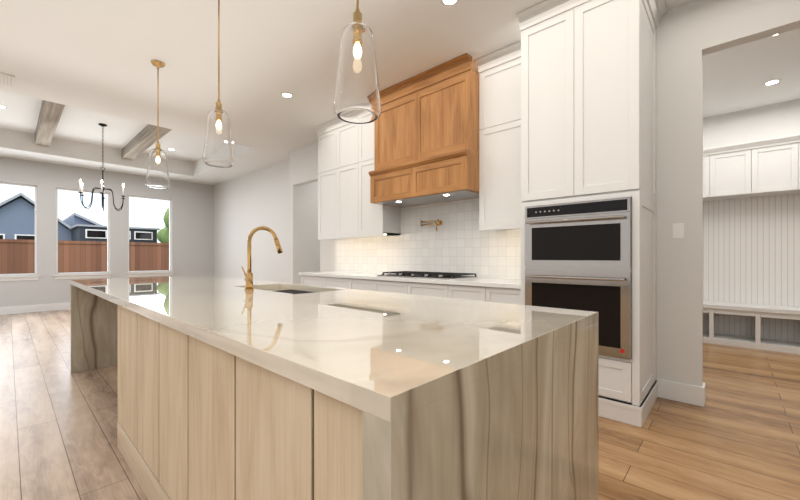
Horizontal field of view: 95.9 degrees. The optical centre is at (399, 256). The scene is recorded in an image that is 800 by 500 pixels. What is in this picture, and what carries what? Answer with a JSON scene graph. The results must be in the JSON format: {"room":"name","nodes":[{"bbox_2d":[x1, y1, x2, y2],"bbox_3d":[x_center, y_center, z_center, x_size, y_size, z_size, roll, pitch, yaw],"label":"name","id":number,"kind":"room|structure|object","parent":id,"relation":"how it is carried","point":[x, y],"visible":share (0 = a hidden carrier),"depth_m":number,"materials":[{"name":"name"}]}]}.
{"room":"kitchen","nodes":[
{"label":"kitchen","id":0,"kind":"room"},
{"bbox_2d":[0,156,213,306],"bbox_3d":[-7.990,-0.425,7.246,0.150,3.150,8.600,0,0,43],"label":"wall","id":1,"kind":"structure","parent":0,"point":[192,229],"depth_m":8.48,"materials":[{"name":"grey paint"}]},
{"bbox_2d":[0,182,39,280],"bbox_3d":[-7.929,-0.510,7.257,0.145,1.980,0.960,0,0,43],"label":"window","id":2,"kind":"structure","parent":1,"relation":"in","point":[35,276],"depth_m":7.48,"materials":[{"name":"white"}]},
{"bbox_2d":[0,303,69,314],"bbox_3d":[-7.963,1.075,7.153,0.016,0.150,8.100,0,0,43],"label":"baseboard","id":3,"kind":"structure","parent":1,"relation":"attached to","point":[32,308],"depth_m":7.51,"materials":[{"name":"white wood"}]},
{"bbox_2d":[54,188,111,278],"bbox_3d":[-7.123,-0.510,8.133,0.145,1.980,0.980,0,0,43],"label":"window","id":4,"kind":"structure","parent":1,"relation":"in","point":[74,275],"depth_m":8.15,"materials":[{"name":"white"}]},
{"bbox_2d":[126,195,173,276],"bbox_3d":[-6.267,-0.510,9.064,0.145,1.980,0.990,0,0,43],"label":"window","id":5,"kind":"structure","parent":1,"relation":"in","point":[159,272],"depth_m":9.10,"materials":[{"name":"white"}]},
{"bbox_2d":[312,181,319,271],"bbox_3d":[-0.572,-0.425,8.399,0.150,3.150,3.500,0,0,43],"label":"wall","id":6,"kind":"structure","parent":0,"point":[315,254],"depth_m":7.09,"materials":[{"name":"white paint"}]},
{"bbox_2d":[0,309,799,499],"bbox_3d":[-1.533,1.180,3.889,14.300,0.060,12.400,0,0,43],"label":"floor","id":7,"kind":"structure","parent":0,"point":[736,436],"depth_m":2.35,"materials":[{"name":"brown wood"}]},
{"bbox_2d":[301,275,326,286],"bbox_3d":[-1.026,0.710,5.412,0.627,0.880,0.663,0,0,43],"label":"base cabinet","id":8,"kind":"object","parent":7,"relation":"on","point":[316,280],"depth_m":5.15,"materials":[{"name":"white wood"}]},
{"bbox_2d":[70,283,598,499],"bbox_3d":[-1.237,0.711,2.564,4.470,0.878,1.250,0,0,43],"label":"kitchen island","id":9,"kind":"object","parent":7,"relation":"on","point":[230,389],"depth_m":1.03,"materials":[{"name":"wood"}]},
{"bbox_2d":[70,275,597,414],"bbox_3d":[-1.237,0.251,2.564,4.468,0.042,1.250,0,0,43],"label":"island countertop","id":10,"kind":"structure","parent":9,"relation":"on","point":[389,352],"depth_m":1.18,"materials":[{"name":"white stone"}]},
{"bbox_2d":[241,226,282,290],"bbox_3d":[-0.972,0.006,2.568,0.084,0.448,0.283,0,0,43],"label":"faucet","id":11,"kind":"object","parent":10,"relation":"on","point":[248,279],"visible":1,"depth_m":2.48,"materials":[{"name":"brushed brass"}]},
{"bbox_2d":[258,287,305,294],"bbox_3d":[-0.846,0.381,2.686,0.920,0.242,0.420,0,0,43],"label":"sink","id":12,"kind":"object","parent":10,"relation":"in","point":[293,290],"depth_m":2.96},
{"bbox_2d":[327,279,342,287],"bbox_3d":[-0.655,0.710,5.072,0.607,0.880,0.662,0,0,43],"label":"base cabinet","id":13,"kind":"object","parent":7,"relation":"on","point":[337,283],"depth_m":4.82,"materials":[{"name":"white wood"}]},
{"bbox_2d":[343,279,370,290],"bbox_3d":[-0.281,0.710,4.728,0.522,0.880,0.662,0,0,43],"label":"base cabinet","id":14,"kind":"object","parent":7,"relation":"on","point":[359,284],"depth_m":4.51,"materials":[{"name":"white wood"}]},
{"bbox_2d":[371,279,406,293],"bbox_3d":[0.108,0.710,4.371,0.535,0.880,0.662,0,0,43],"label":"base cabinet","id":15,"kind":"object","parent":7,"relation":"on","point":[380,285],"depth_m":4.16,"materials":[{"name":"white wood"}]},
{"bbox_2d":[407,283,446,297],"bbox_3d":[0.502,0.710,4.008,0.535,0.880,0.662,0,0,43],"label":"base cabinet","id":16,"kind":"object","parent":7,"relation":"on","point":[423,289],"depth_m":3.76,"materials":[{"name":"white wood"}]},
{"bbox_2d":[447,283,482,300],"bbox_3d":[0.872,0.710,3.668,0.472,0.880,0.662,0,0,43],"label":"base cabinet","id":17,"kind":"object","parent":7,"relation":"on","point":[466,293],"depth_m":3.45,"materials":[{"name":"white wood"}]},
{"bbox_2d":[483,287,520,304],"bbox_3d":[1.136,0.710,3.425,0.360,0.880,0.662,0,0,43],"label":"base cabinet","id":18,"kind":"object","parent":7,"relation":"on","point":[502,290],"depth_m":3.19,"materials":[{"name":"white wood"}]},
{"bbox_2d":[299,271,520,290],"bbox_3d":[-0.007,0.250,4.460,3.445,0.040,0.686,0,0,43],"label":"countertop","id":19,"kind":"structure","parent":18,"relation":"on","point":[470,282],"depth_m":3.79,"materials":[{"name":"white stone"}]},
{"bbox_2d":[377,271,477,279],"bbox_3d":[0.295,0.206,4.178,1.070,0.048,0.530,0,0,43],"label":"cooktop","id":20,"kind":"object","parent":19,"relation":"in","point":[432,275],"visible":1,"depth_m":4.00,"materials":[{"name":"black metal"}]},
{"bbox_2d":[517,0,666,426],"bbox_3d":[1.562,-0.424,2.945,0.915,3.148,0.791,0,0,43],"label":"tall cabinet","id":21,"kind":"object","parent":7,"relation":"on","point":[588,100],"visible":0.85,"depth_m":2.69,"materials":[{"name":"white wood"}]},
{"bbox_2d":[525,197,631,358],"bbox_3d":[1.296,0.145,2.711,0.746,1.116,0.103,0,0,43],"label":"wall oven","id":22,"kind":"object","parent":21,"relation":"in","point":[578,255],"visible":0.96,"depth_m":2.64,"materials":[{"name":"silver metal"}]},
{"bbox_2d":[703,301,799,353],"bbox_3d":[5.107,0.890,4.187,3.328,0.520,0.467,0,0,43],"label":"bench","id":23,"kind":"object","parent":7,"relation":"on","point":[776,328],"visible":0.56,"depth_m":4.68,"materials":[{"name":"white wood"}]},
{"bbox_2d":[0,0,799,185],"bbox_3d":[-1.533,-2.225,3.889,14.300,0.450,12.400,0,0,43],"label":"ceiling","id":24,"kind":"structure","parent":0,"point":[88,65],"depth_m":3.79,"materials":[{"name":"white paint"}]},
{"bbox_2d":[0,72,14,86],"bbox_3d":[-4.442,-1.993,4.050,0.360,0.014,0.160,0,0,43],"label":"ceiling vent","id":25,"kind":"object","parent":24,"relation":"in","point":[7,79],"visible":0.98,"depth_m":4.04,"materials":[{"name":"white"}]},
{"bbox_2d":[35,100,64,146],"bbox_3d":[-5.681,-2.249,5.842,3.348,0.199,0.200,0,0,43],"label":"ceiling beam","id":26,"kind":"structure","parent":24,"relation":"attached to","point":[50,114],"depth_m":5.77,"materials":[{"name":"brown wood"}]},
{"bbox_2d":[78,123,124,210],"bbox_3d":[-5.269,-1.594,6.401,0.713,1.510,0.684,0,0,43],"label":"chandelier","id":27,"kind":"object","parent":24,"relation":"hanging from","point":[102,188],"visible":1,"depth_m":6.37,"materials":[{"name":"black metal"}]},
{"bbox_2d":[122,124,171,159],"bbox_3d":[-4.781,-2.249,6.821,3.348,0.199,0.200,0,0,43],"label":"ceiling beam","id":28,"kind":"structure","parent":24,"relation":"attached to","point":[144,139],"depth_m":6.84,"materials":[{"name":"brown wood"}]},
{"bbox_2d":[145,60,169,189],"bbox_3d":[-2.492,-1.355,3.718,0.212,1.289,0.212,0,0,43],"label":"pendant light","id":29,"kind":"object","parent":24,"relation":"hanging from","point":[157,176],"visible":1,"depth_m":3.67,"materials":[{"name":"clear glass"}]},
{"bbox_2d":[202,0,234,167],"bbox_3d":[-1.329,-1.337,2.648,0.212,1.324,0.212,0,0,43],"label":"pendant light","id":30,"kind":"object","parent":24,"relation":"hanging from","point":[218,151],"visible":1,"depth_m":2.58,"materials":[{"name":"clear glass"}]},
{"bbox_2d":[280,92,293,97],"bbox_3d":[-1.394,-1.997,4.454,0.156,0.004,0.156,0,0,43],"label":"recessed light","id":31,"kind":"object","parent":24,"relation":"in","point":[287,94],"visible":1,"depth_m":4.44,"materials":[{"name":"white plastic"}]},
{"bbox_2d":[333,0,381,123],"bbox_3d":[-0.188,-1.310,1.599,0.212,1.379,0.212,0,0,43],"label":"pendant light","id":32,"kind":"object","parent":24,"relation":"hanging from","point":[357,99],"visible":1,"depth_m":1.53,"materials":[{"name":"clear glass"}]},
{"bbox_2d":[440,0,459,5],"bbox_3d":[0.388,-1.997,2.802,0.156,0.004,0.156,0,0,43],"label":"recessed light","id":33,"kind":"object","parent":24,"relation":"in","point":[448,2],"visible":1,"depth_m":2.83,"materials":[{"name":"white"}]},
{"bbox_2d":[763,79,781,85],"bbox_3d":[4.260,-1.997,4.132,0.156,0.004,0.156,0,0,43],"label":"recessed light","id":34,"kind":"object","parent":24,"relation":"in","point":[771,82],"visible":1,"depth_m":4.13,"materials":[{"name":"white plastic"}]},
{"bbox_2d":[214,0,799,386],"bbox_3d":[-0.173,-0.425,5.369,13.900,3.150,0.420,0,0,43],"label":"wall","id":35,"kind":"structure","parent":0,"point":[689,35],"depth_m":2.92,"materials":[{"name":"white paint"}]},
{"bbox_2d":[318,121,345,239],"bbox_3d":[-0.968,-1.149,5.567,0.542,1.698,0.335,0,0,43],"label":"upper cabinet","id":36,"kind":"object","parent":35,"relation":"attached to","point":[325,133],"depth_m":5.49,"materials":[{"name":"white wood"}]},
{"bbox_2d":[334,118,353,236],"bbox_3d":[-0.637,-1.149,5.263,0.604,1.698,0.335,0,0,43],"label":"upper cabinet","id":37,"kind":"object","parent":35,"relation":"attached to","point":[347,208],"depth_m":5.19,"materials":[{"name":"white wood"}]},
{"bbox_2d":[354,105,399,236],"bbox_3d":[-0.307,-1.149,4.959,0.542,1.698,0.335,0,0,43],"label":"upper cabinet","id":38,"kind":"object","parent":35,"relation":"attached to","point":[370,219],"depth_m":4.87,"materials":[{"name":"white wood"}]},
{"bbox_2d":[369,53,478,207],"bbox_3d":[0.324,-1.331,4.209,1.400,1.335,0.585,0,0,43],"label":"range hood","id":39,"kind":"object","parent":35,"relation":"attached to","point":[426,144],"visible":0.94,"depth_m":3.94,"materials":[{"name":"brown wood"}]},
{"bbox_2d":[335,198,520,278],"bbox_3d":[0.222,-0.230,4.708,3.445,0.920,0.010,0,0,43],"label":"backsplash","id":40,"kind":"structure","parent":35,"relation":"attached to","point":[457,241],"depth_m":4.45,"materials":[{"name":"tile"}]},
{"bbox_2d":[420,219,441,230],"bbox_3d":[0.381,-0.404,4.513,0.320,0.168,0.062,0,0,43],"label":"pot filler","id":41,"kind":"object","parent":40,"relation":"attached to","point":[439,222],"visible":1,"depth_m":4.45,"materials":[{"name":"gold metal"}]},
{"bbox_2d":[476,41,521,230],"bbox_3d":[1.124,-1.134,3.595,0.608,1.728,0.405,0,0,43],"label":"upper cabinet","id":42,"kind":"object","parent":35,"relation":"attached to","point":[500,201],"visible":0.54,"depth_m":3.54,"materials":[{"name":"white wood"}]},
{"bbox_2d":[672,223,683,237],"bbox_3d":[2.218,-0.210,2.879,0.072,0.116,0.008,0,0,43],"label":"light switch","id":43,"kind":"object","parent":35,"relation":"attached to","point":[677,230],"visible":1,"depth_m":2.88,"materials":[{"name":"white plastic"}]},
{"bbox_2d":[656,378,704,406],"bbox_3d":[2.222,1.075,2.870,0.304,0.150,0.016,0,0,43],"label":"baseboard","id":44,"kind":"structure","parent":35,"relation":"attached to","point":[683,392],"depth_m":2.85,"materials":[{"name":"white wood"}]},
{"bbox_2d":[703,99,799,148],"bbox_3d":[5.483,-0.425,4.243,4.050,3.150,0.120,0,0,43],"label":"wall","id":45,"kind":"structure","parent":0,"point":[781,119],"depth_m":4.84,"materials":[{"name":"white paint"}]},
{"bbox_2d":[703,194,799,306],"bbox_3d":[5.261,-0.085,4.354,3.328,1.429,0.012,0,0,43],"label":"beadboard","id":46,"kind":"object","parent":45,"relation":"attached to","point":[751,250],"depth_m":4.83,"materials":[{"name":"white wood"}]},
{"bbox_2d":[703,134,799,200],"bbox_3d":[5.113,-1.125,4.194,3.328,0.650,0.447,0,0,43],"label":"wall cabinet","id":47,"kind":"object","parent":45,"relation":"attached to","point":[765,167],"visible":0.77,"depth_m":4.56,"materials":[{"name":"white wood"}]},
{"label":"outside","id":48,"kind":"structure","parent":0,"visible":0},
{"bbox_3d":[-25.944,1.475,24.434,49.550,0.050,80.000,0,0,43],"label":"ground","id":49,"kind":"structure","parent":48,"visible":0},
{"bbox_2d":[0,239,168,273],"bbox_3d":[-11.803,0.450,11.431,0.090,2.000,60.000,0,0,43],"label":"fence","id":50,"kind":"object","parent":49,"relation":"on","point":[17,256],"visible":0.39,"depth_m":12.35,"materials":[{"name":"brown wood"}]},
{"bbox_2d":[0,193,168,242],"bbox_3d":[-20.046,-0.900,17.312,14.674,4.700,16.100,0,0,43],"label":"neighbours","id":51,"kind":"structure","parent":49,"relation":"on","point":[17,216],"depth_m":16.95,"materials":[{"name":"blue"}]}
]}

